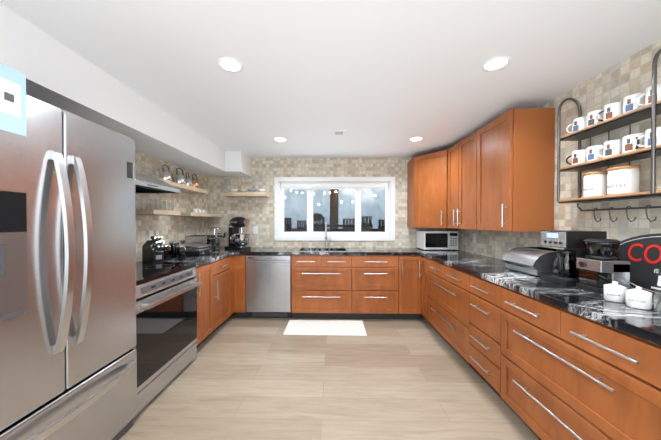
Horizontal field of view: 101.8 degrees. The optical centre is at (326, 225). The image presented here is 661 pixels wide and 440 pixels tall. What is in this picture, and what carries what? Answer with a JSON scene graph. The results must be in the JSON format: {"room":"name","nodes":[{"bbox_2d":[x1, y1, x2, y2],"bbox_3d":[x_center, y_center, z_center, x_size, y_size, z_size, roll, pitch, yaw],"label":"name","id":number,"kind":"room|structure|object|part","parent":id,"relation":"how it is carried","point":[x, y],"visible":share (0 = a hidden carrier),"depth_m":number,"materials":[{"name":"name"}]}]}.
{"room":"kitchen","nodes":[
{"label":"kitchen","id":0,"kind":"room"},
{"bbox_2d":[0,3,250,176],"bbox_3d":[-1.621,-0.868,0.630,0.680,0.290,7.230,0,1,1],"label":"soffit","id":1,"kind":"structure","parent":0,"point":[58,74],"depth_m":1.79,"materials":[{"name":"white paint"}]},
{"bbox_2d":[135,151,208,261],"bbox_3d":[-2.019,0.151,0.711,0.120,2.330,7.350,0,1,1],"label":"wall","id":2,"kind":"structure","parent":0,"point":[167,228],"depth_m":3.23,"materials":[{"name":"tile"}]},
{"bbox_2d":[149,230,154,239],"bbox_3d":[-1.881,0.105,2.860,0.048,0.100,0.079,0,1,1],"label":"electrical outlet","id":3,"kind":"object","parent":2,"relation":"attached to","point":[151,236],"visible":0.73,"depth_m":2.85,"materials":[{"name":"white plastic"}]},
{"bbox_2d":[135,173,180,192],"bbox_3d":[-1.657,-0.373,2.167,0.525,0.154,0.790,0,1,1],"label":"range hood","id":4,"kind":"object","parent":2,"relation":"attached to","point":[146,184],"visible":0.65,"depth_m":2.29,"materials":[{"name":"silver metal"}]},
{"bbox_2d":[135,209,180,214],"bbox_3d":[-1.780,-0.131,2.818,0.248,0.047,0.460,0,1,1],"label":"shelf","id":5,"kind":"object","parent":2,"relation":"attached to","point":[150,212],"visible":0.79,"depth_m":2.66,"materials":[{"name":"brown wood"}]},
{"bbox_2d":[140,196,173,210],"bbox_3d":[-1.751,-0.220,2.824,0.066,0.123,0.443,0,1,1],"label":"glass","id":6,"kind":"object","parent":5,"relation":"on","point":[156,206],"depth_m":2.82,"materials":[{"name":"clear glass"}]},
{"bbox_2d":[155,177,207,193],"bbox_3d":[-1.772,-0.450,3.154,0.248,0.047,1.140,0,1,1],"label":"shelf","id":7,"kind":"object","parent":2,"relation":"attached to","point":[188,189],"visible":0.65,"depth_m":3.25,"materials":[{"name":"brown wood"}]},
{"bbox_2d":[157,165,199,187],"bbox_3d":[-1.775,-0.585,3.256,0.144,0.220,0.825,0,1,1],"label":"kettle","id":8,"kind":"object","parent":7,"relation":"on","point":[177,178],"visible":0.75,"depth_m":3.20,"materials":[{"name":"silver metal"}]},
{"bbox_2d":[171,212,222,216],"bbox_3d":[-1.757,-0.141,3.748,0.248,0.047,0.960,0,1,1],"label":"shelf","id":9,"kind":"object","parent":2,"relation":"attached to","point":[191,214],"visible":0.83,"depth_m":3.52,"materials":[{"name":"brown wood"}]},
{"bbox_2d":[193,208,206,212],"bbox_3d":[-1.773,-0.196,3.762,0.063,0.071,0.293,0,1,1],"label":"cups","id":10,"kind":"object","parent":9,"relation":"on","point":[197,210],"visible":0.77,"depth_m":3.72,"materials":[{"name":"white ceramic"}]},
{"bbox_2d":[208,157,448,247],"bbox_3d":[0.021,0.111,4.276,4.020,2.330,0.120,0,1,1],"label":"wall","id":11,"kind":"structure","parent":0,"point":[258,211],"depth_m":4.22,"materials":[{"name":"tile"}]},
{"bbox_2d":[225,192,269,196],"bbox_3d":[-1.204,-0.467,4.114,0.620,0.060,0.248,0,1,1],"label":"shelf","id":12,"kind":"object","parent":11,"relation":"attached to","point":[246,194],"visible":1,"depth_m":3.99,"materials":[{"name":"brown wood"}]},
{"bbox_2d":[229,189,265,191],"bbox_3d":[-1.206,-0.523,4.115,0.567,0.050,0.132,0,1,1],"label":"bowls","id":13,"kind":"object","parent":12,"relation":"on","point":[249,190],"visible":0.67,"depth_m":4.07,"materials":[{"name":"white ceramic"}]},
{"bbox_2d":[253,226,257,233],"bbox_3d":[-1.121,0.077,4.240,0.070,0.114,0.007,0,1,1],"label":"electrical outlet","id":14,"kind":"object","parent":11,"relation":"attached to","point":[255,229],"visible":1,"depth_m":4.24,"materials":[{"name":"white plastic"}]},
{"bbox_2d":[274,177,394,240],"bbox_3d":[0.128,-0.256,4.256,1.885,0.995,0.128,0,1,1],"label":"window","id":15,"kind":"structure","parent":11,"relation":"in","point":[357,184],"depth_m":4.21,"materials":[{"name":"white"}]},
{"bbox_2d":[119,312,539,439],"bbox_3d":[-0.061,1.347,0.641,4.100,0.060,7.480,0,1,1],"label":"floor","id":16,"kind":"structure","parent":0,"point":[267,379],"depth_m":2.10,"materials":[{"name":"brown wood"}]},
{"bbox_2d":[0,63,136,439],"bbox_3d":[-1.550,0.342,1.291,0.769,1.935,0.928,0,1,1],"label":"fridge","id":17,"kind":"object","parent":16,"relation":"on","point":[42,386],"depth_m":1.25,"materials":[{"name":"silver metal"}]},
{"bbox_3d":[-1.205,0.135,1.290,0.078,1.521,0.848,0,1,1],"label":"fridge handle","id":18,"kind":"part","parent":17,"relation":"part of","materials":[{"name":"silver metal"}]},
{"bbox_2d":[132,263,201,413],"bbox_3d":[-1.547,0.833,2.178,0.731,0.933,0.800,0,1,1],"label":"range","id":19,"kind":"object","parent":16,"relation":"on","point":[166,320],"visible":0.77,"depth_m":2.08,"materials":[{"name":"silver metal"}]},
{"bbox_2d":[192,261,215,346],"bbox_3d":[-1.583,0.851,2.820,0.638,0.884,0.467,0,1,1],"label":"base cabinet","id":20,"kind":"object","parent":16,"relation":"on","point":[215,299],"depth_m":2.85,"materials":[{"name":"brown wood"}]},
{"bbox_2d":[136,251,243,266],"bbox_3d":[-1.522,0.384,3.092,0.750,0.040,1.030,0,1,1],"label":"countertop","id":21,"kind":"structure","parent":20,"relation":"on","point":[200,260],"depth_m":2.98,"materials":[{"name":"black stone"}]},
{"bbox_2d":[142,237,165,262],"bbox_3d":[-1.705,0.241,2.674,0.215,0.252,0.110,0,1,21],"label":"knife block","id":22,"kind":"object","parent":21,"relation":"on","point":[152,251],"visible":1,"depth_m":2.64,"materials":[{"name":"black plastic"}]},
{"bbox_2d":[161,243,171,259],"bbox_3d":[-1.735,0.284,2.892,0.098,0.160,0.096,0,1,-29],"label":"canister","id":23,"kind":"object","parent":21,"relation":"on","point":[167,250],"depth_m":2.87,"materials":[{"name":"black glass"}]},
{"bbox_2d":[169,241,185,258],"bbox_3d":[-1.661,0.271,2.990,0.224,0.185,0.104,0,1,31],"label":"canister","id":24,"kind":"object","parent":21,"relation":"on","point":[173,249],"depth_m":2.94,"materials":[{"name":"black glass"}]},
{"bbox_2d":[179,243,214,255],"bbox_3d":[-1.600,0.293,3.263,0.391,0.135,0.330,0,1,1],"label":"press","id":25,"kind":"object","parent":21,"relation":"on","point":[194,249],"visible":0.81,"depth_m":3.14,"materials":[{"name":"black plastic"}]},
{"bbox_2d":[185,235,215,250],"bbox_3d":[-1.668,0.249,3.610,0.317,0.215,0.280,0,1,1],"label":"toaster oven","id":26,"kind":"object","parent":21,"relation":"on","point":[206,239],"visible":0.62,"depth_m":3.47,"materials":[{"name":"silver metal"}]},
{"bbox_2d":[216,256,231,329],"bbox_3d":[-1.573,0.846,3.224,0.638,0.884,0.579,0,1,1],"label":"base cabinet","id":27,"kind":"object","parent":16,"relation":"on","point":[223,266],"depth_m":3.30,"materials":[{"name":"brown wood"}]},
{"bbox_2d":[232,256,233,313],"bbox_3d":[-1.568,0.838,3.940,0.612,0.884,0.640,0,1,1],"label":"base cabinet","id":28,"kind":"object","parent":16,"relation":"on","point":[232,256],"depth_m":3.56,"materials":[{"name":"brown wood"}]},
{"bbox_2d":[214,247,419,254],"bbox_3d":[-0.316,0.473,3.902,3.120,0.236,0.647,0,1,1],"label":"countertop","id":29,"kind":"structure","parent":28,"relation":"on","point":[254,250],"depth_m":3.64,"materials":[{"name":"black stone"}]},
{"bbox_2d":[207,228,224,249],"bbox_3d":[-1.592,0.195,3.887,0.235,0.318,0.120,0,1,1],"label":"grinder","id":30,"kind":"object","parent":29,"relation":"on","point":[218,239],"visible":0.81,"depth_m":3.87,"materials":[{"name":"silver metal"}]},
{"bbox_2d":[225,217,250,249],"bbox_3d":[-1.305,0.113,3.975,0.412,0.479,0.390,0,1,1],"label":"stand mixer","id":31,"kind":"object","parent":29,"relation":"on","point":[237,241],"visible":1,"depth_m":3.87,"materials":[{"name":"black plastic"}]},
{"bbox_2d":[324,222,330,247],"bbox_3d":[0.021,0.153,4.062,0.109,0.396,0.216,0,1,1],"label":"faucet","id":32,"kind":"object","parent":29,"relation":"on","point":[326,242],"visible":1,"depth_m":4.00,"materials":[{"name":"silver metal"}]},
{"bbox_2d":[246,255,291,317],"bbox_3d":[-0.774,0.837,3.901,0.606,0.877,0.666,0,1,1],"label":"dishwasher","id":33,"kind":"object","parent":16,"relation":"on","point":[268,286],"visible":0.96,"depth_m":3.61,"materials":[{"name":"grey metal"}]},
{"bbox_2d":[291,263,353,318],"bbox_3d":[-0.059,0.951,3.904,0.810,0.660,0.638,0,1,1],"label":"base cabinet","id":34,"kind":"object","parent":16,"relation":"on","point":[318,290],"depth_m":3.59,"materials":[{"name":"brown wood"}]},
{"bbox_2d":[283,320,366,335],"bbox_3d":[-0.013,1.280,3.365,0.980,0.012,0.470,0,1,1],"label":"area rug","id":35,"kind":"object","parent":16,"relation":"on","point":[331,327],"visible":1,"depth_m":3.31,"materials":[{"name":"white fabric"}]},
{"bbox_2d":[346,255,405,318],"bbox_3d":[0.685,0.839,3.884,0.679,0.884,0.638,0,1,1],"label":"base cabinet","id":36,"kind":"object","parent":16,"relation":"on","point":[355,286],"depth_m":3.57,"materials":[{"name":"brown wood"}]},
{"bbox_2d":[406,255,420,318],"bbox_3d":[1.121,0.839,3.874,0.311,0.884,0.638,0,1,1],"label":"base cabinet","id":37,"kind":"object","parent":16,"relation":"on","point":[413,282],"depth_m":3.56,"materials":[{"name":"brown wood"}]},
{"bbox_2d":[419,256,422,315],"bbox_3d":[1.566,0.844,3.409,0.638,0.884,0.266,0,1,1],"label":"base cabinet","id":38,"kind":"object","parent":16,"relation":"on","point":[421,275],"depth_m":3.50,"materials":[{"name":"brown wood"}]},
{"bbox_2d":[423,256,466,361],"bbox_3d":[1.551,0.851,2.810,0.638,0.884,1.049,0,1,1],"label":"base cabinet","id":39,"kind":"object","parent":16,"relation":"on","point":[444,286],"depth_m":2.75,"materials":[{"name":"brown wood"}]},
{"bbox_2d":[467,273,498,391],"bbox_3d":[1.532,0.859,2.071,0.638,0.884,0.430,0,1,1],"label":"base cabinet","id":40,"kind":"object","parent":16,"relation":"on","point":[482,294],"depth_m":2.09,"materials":[{"name":"brown wood"}]},
{"bbox_2d":[495,285,660,439],"bbox_3d":[1.515,0.867,1.371,0.638,0.884,0.970,0,1,1],"label":"base cabinet","id":41,"kind":"object","parent":16,"relation":"on","point":[544,370],"depth_m":1.30,"materials":[{"name":"brown wood"}]},
{"bbox_2d":[412,248,660,345],"bbox_3d":[1.520,0.398,1.815,0.654,0.040,4.727,0,1,1],"label":"countertop","id":42,"kind":"structure","parent":41,"relation":"on","point":[625,318],"depth_m":1.48,"materials":[{"name":"black stone"}]},
{"bbox_2d":[416,230,457,249],"bbox_3d":[1.623,0.218,3.946,0.480,0.270,0.382,0,1,1],"label":"microwave","id":43,"kind":"object","parent":42,"relation":"on","point":[436,239],"visible":1,"depth_m":3.79,"materials":[{"name":"white"}]},
{"bbox_2d":[502,247,560,275],"bbox_3d":[1.662,0.281,2.116,0.330,0.185,0.360,0,1,1],"label":"bread box","id":44,"kind":"object","parent":42,"relation":"on","point":[536,261],"visible":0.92,"depth_m":2.03,"materials":[{"name":"silver metal"}]},
{"bbox_2d":[540,230,606,285],"bbox_3d":[1.602,0.207,1.762,0.252,0.340,0.210,0,1,1],"label":"coffee maker","id":45,"kind":"object","parent":42,"relation":"on","point":[565,270],"visible":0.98,"depth_m":1.71,"materials":[{"name":"black plastic"}]},
{"bbox_2d":[576,238,629,293],"bbox_3d":[1.583,0.229,1.548,0.170,0.302,0.153,0,1,1],"label":"coffee grinder","id":46,"kind":"object","parent":42,"relation":"on","point":[600,265],"visible":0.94,"depth_m":1.49,"materials":[{"name":"black plastic"}]},
{"bbox_2d":[603,281,618,302],"bbox_3d":[1.458,0.333,1.356,0.082,0.098,0.082,0,1,10],"label":"jar","id":47,"kind":"object","parent":42,"relation":"on","point":[611,291],"depth_m":1.34,"materials":[{"name":"white ceramic"}]},
{"bbox_2d":[619,285,651,309],"bbox_3d":[1.455,0.334,1.251,0.083,0.098,0.081,0,1,-29],"label":"jar","id":48,"kind":"object","parent":42,"relation":"on","point":[638,297],"depth_m":1.24,"materials":[{"name":"white ceramic"}]},
{"bbox_2d":[614,233,660,295],"bbox_3d":[1.794,0.211,1.402,0.059,0.338,0.660,0,1,1],"label":"coffee sign","id":49,"kind":"object","parent":42,"relation":"on","point":[641,254],"visible":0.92,"depth_m":1.51,"materials":[{"name":"black painted wood"},{"name":"red paint"},{"name":"white paint"}]},
{"bbox_2d":[653,290,660,315],"bbox_3d":[1.452,0.335,1.125,0.080,0.100,0.114,0,1,1],"label":"glass mug","id":50,"kind":"object","parent":42,"relation":"on","point":[656,299],"visible":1,"depth_m":1.16,"materials":[{"name":"clear glass"}]},
{"bbox_2d":[0,0,660,157],"bbox_3d":[-0.061,-1.043,0.614,4.100,0.060,7.480,0,1,1],"label":"ceiling","id":51,"kind":"structure","parent":0,"point":[381,78],"depth_m":1.65,"materials":[{"name":"white paint"}]},
{"bbox_2d":[217,57,243,72],"bbox_3d":[-0.610,-1.022,1.712,0.157,0.006,0.164,0,1,1],"label":"recessed light","id":52,"kind":"object","parent":51,"relation":"in","point":[229,64],"depth_m":1.71,"materials":[{"name":"white paint"}]},
{"bbox_2d":[274,137,286,141],"bbox_3d":[-0.555,-1.039,3.250,0.145,0.006,0.158,0,1,1],"label":"recessed light","id":53,"kind":"object","parent":51,"relation":"in","point":[279,139],"depth_m":3.25,"materials":[{"name":"white paint"}]},
{"bbox_2d":[333,130,344,134],"bbox_3d":[0.139,-1.032,3.000,0.140,0.013,0.140,0,1,1],"label":"ceiling vent","id":54,"kind":"object","parent":51,"relation":"in","point":[338,132],"visible":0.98,"depth_m":2.98,"materials":[{"name":"white paint"}]},
{"bbox_2d":[409,137,422,140],"bbox_3d":[1.084,-1.039,3.230,0.157,0.006,0.119,0,1,1],"label":"recessed light","id":55,"kind":"object","parent":51,"relation":"in","point":[414,138],"depth_m":3.25,"materials":[{"name":"white paint"}]},
{"bbox_2d":[481,56,510,71],"bbox_3d":[1.073,-1.022,1.701,0.154,0.006,0.162,0,1,1],"label":"recessed light","id":56,"kind":"object","parent":51,"relation":"in","point":[496,63],"depth_m":1.70,"materials":[{"name":"white paint"}]},
{"bbox_2d":[449,40,660,288],"bbox_3d":[1.880,0.152,0.614,0.120,2.330,7.350,0,1,1],"label":"wall","id":57,"kind":"structure","parent":0,"point":[621,80],"depth_m":1.83,"materials":[{"name":"tile"}]},
{"bbox_2d":[407,150,446,227],"bbox_3d":[1.569,-0.465,3.757,0.650,1.004,0.821,0,1,1],"label":"upper cabinet","id":58,"kind":"object","parent":57,"relation":"attached to","point":[426,174],"depth_m":3.65,"materials":[{"name":"brown wood"}]},
{"bbox_2d":[447,143,458,228],"bbox_3d":[1.686,-0.460,3.253,0.390,1.004,0.426,0,1,1],"label":"upper cabinet","id":59,"kind":"object","parent":57,"relation":"attached to","point":[453,152],"depth_m":3.26,"materials":[{"name":"brown wood"}]},
{"bbox_2d":[459,135,470,229],"bbox_3d":[1.699,-0.456,2.910,0.348,1.004,0.521,0,1,1],"label":"upper cabinet","id":60,"kind":"object","parent":57,"relation":"attached to","point":[464,145],"depth_m":2.97,"materials":[{"name":"brown wood"}]},
{"bbox_2d":[471,108,554,231],"bbox_3d":[1.688,-0.451,2.484,0.348,1.004,0.593,0,1,1],"label":"upper cabinet","id":61,"kind":"object","parent":57,"relation":"attached to","point":[496,174],"depth_m":2.19,"materials":[{"name":"brown wood"}]},
{"bbox_2d":[557,49,660,221],"bbox_3d":[1.753,-0.468,1.376,0.165,0.904,1.177,0,1,1],"label":"wall rack","id":62,"kind":"object","parent":57,"relation":"attached to","point":[652,110],"visible":0.96,"depth_m":1.60,"materials":[{"name":"grey metal"}]},
{"bbox_2d":[566,150,579,165],"bbox_3d":[1.776,-0.465,1.890,0.090,0.105,0.104,0,1,1],"label":"mug","id":63,"kind":"object","parent":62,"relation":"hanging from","point":[575,155],"depth_m":1.87,"materials":[{"name":"white ceramic"}]},
{"bbox_2d":[566,117,579,132],"bbox_3d":[1.776,-0.691,1.888,0.090,0.105,0.104,0,1,1],"label":"mug","id":64,"kind":"object","parent":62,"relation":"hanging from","point":[575,124],"depth_m":1.87,"materials":[{"name":"white ceramic"}]},
{"bbox_2d":[583,171,599,197],"bbox_3d":[1.763,-0.264,1.758,0.125,0.165,0.124,0,1,28],"label":"jar","id":65,"kind":"object","parent":62,"relation":"on","point":[591,180],"depth_m":1.73,"materials":[{"name":"white ceramic"}]},
{"bbox_2d":[600,165,639,195],"bbox_3d":[1.759,-0.262,1.593,0.133,0.165,0.132,0,1,28],"label":"jar","id":66,"kind":"object","parent":62,"relation":"on","point":[618,180],"depth_m":1.56,"materials":[{"name":"white ceramic"}]},
{"label":"outside","id":67,"kind":"structure","parent":0,"visible":0},
{"bbox_2d":[284,189,384,228],"bbox_3d":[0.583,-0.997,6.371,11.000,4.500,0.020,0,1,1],"label":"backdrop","id":68,"kind":"structure","parent":67,"point":[296,211],"depth_m":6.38,"materials":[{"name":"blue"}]},
{"bbox_2d":[284,189,384,231],"bbox_3d":[0.576,-0.744,6.064,7.000,4.000,0.400,0,1,1],"label":"deck","id":69,"kind":"object","parent":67,"point":[366,226],"depth_m":5.90,"materials":[{"name":"brown"}]}
]}

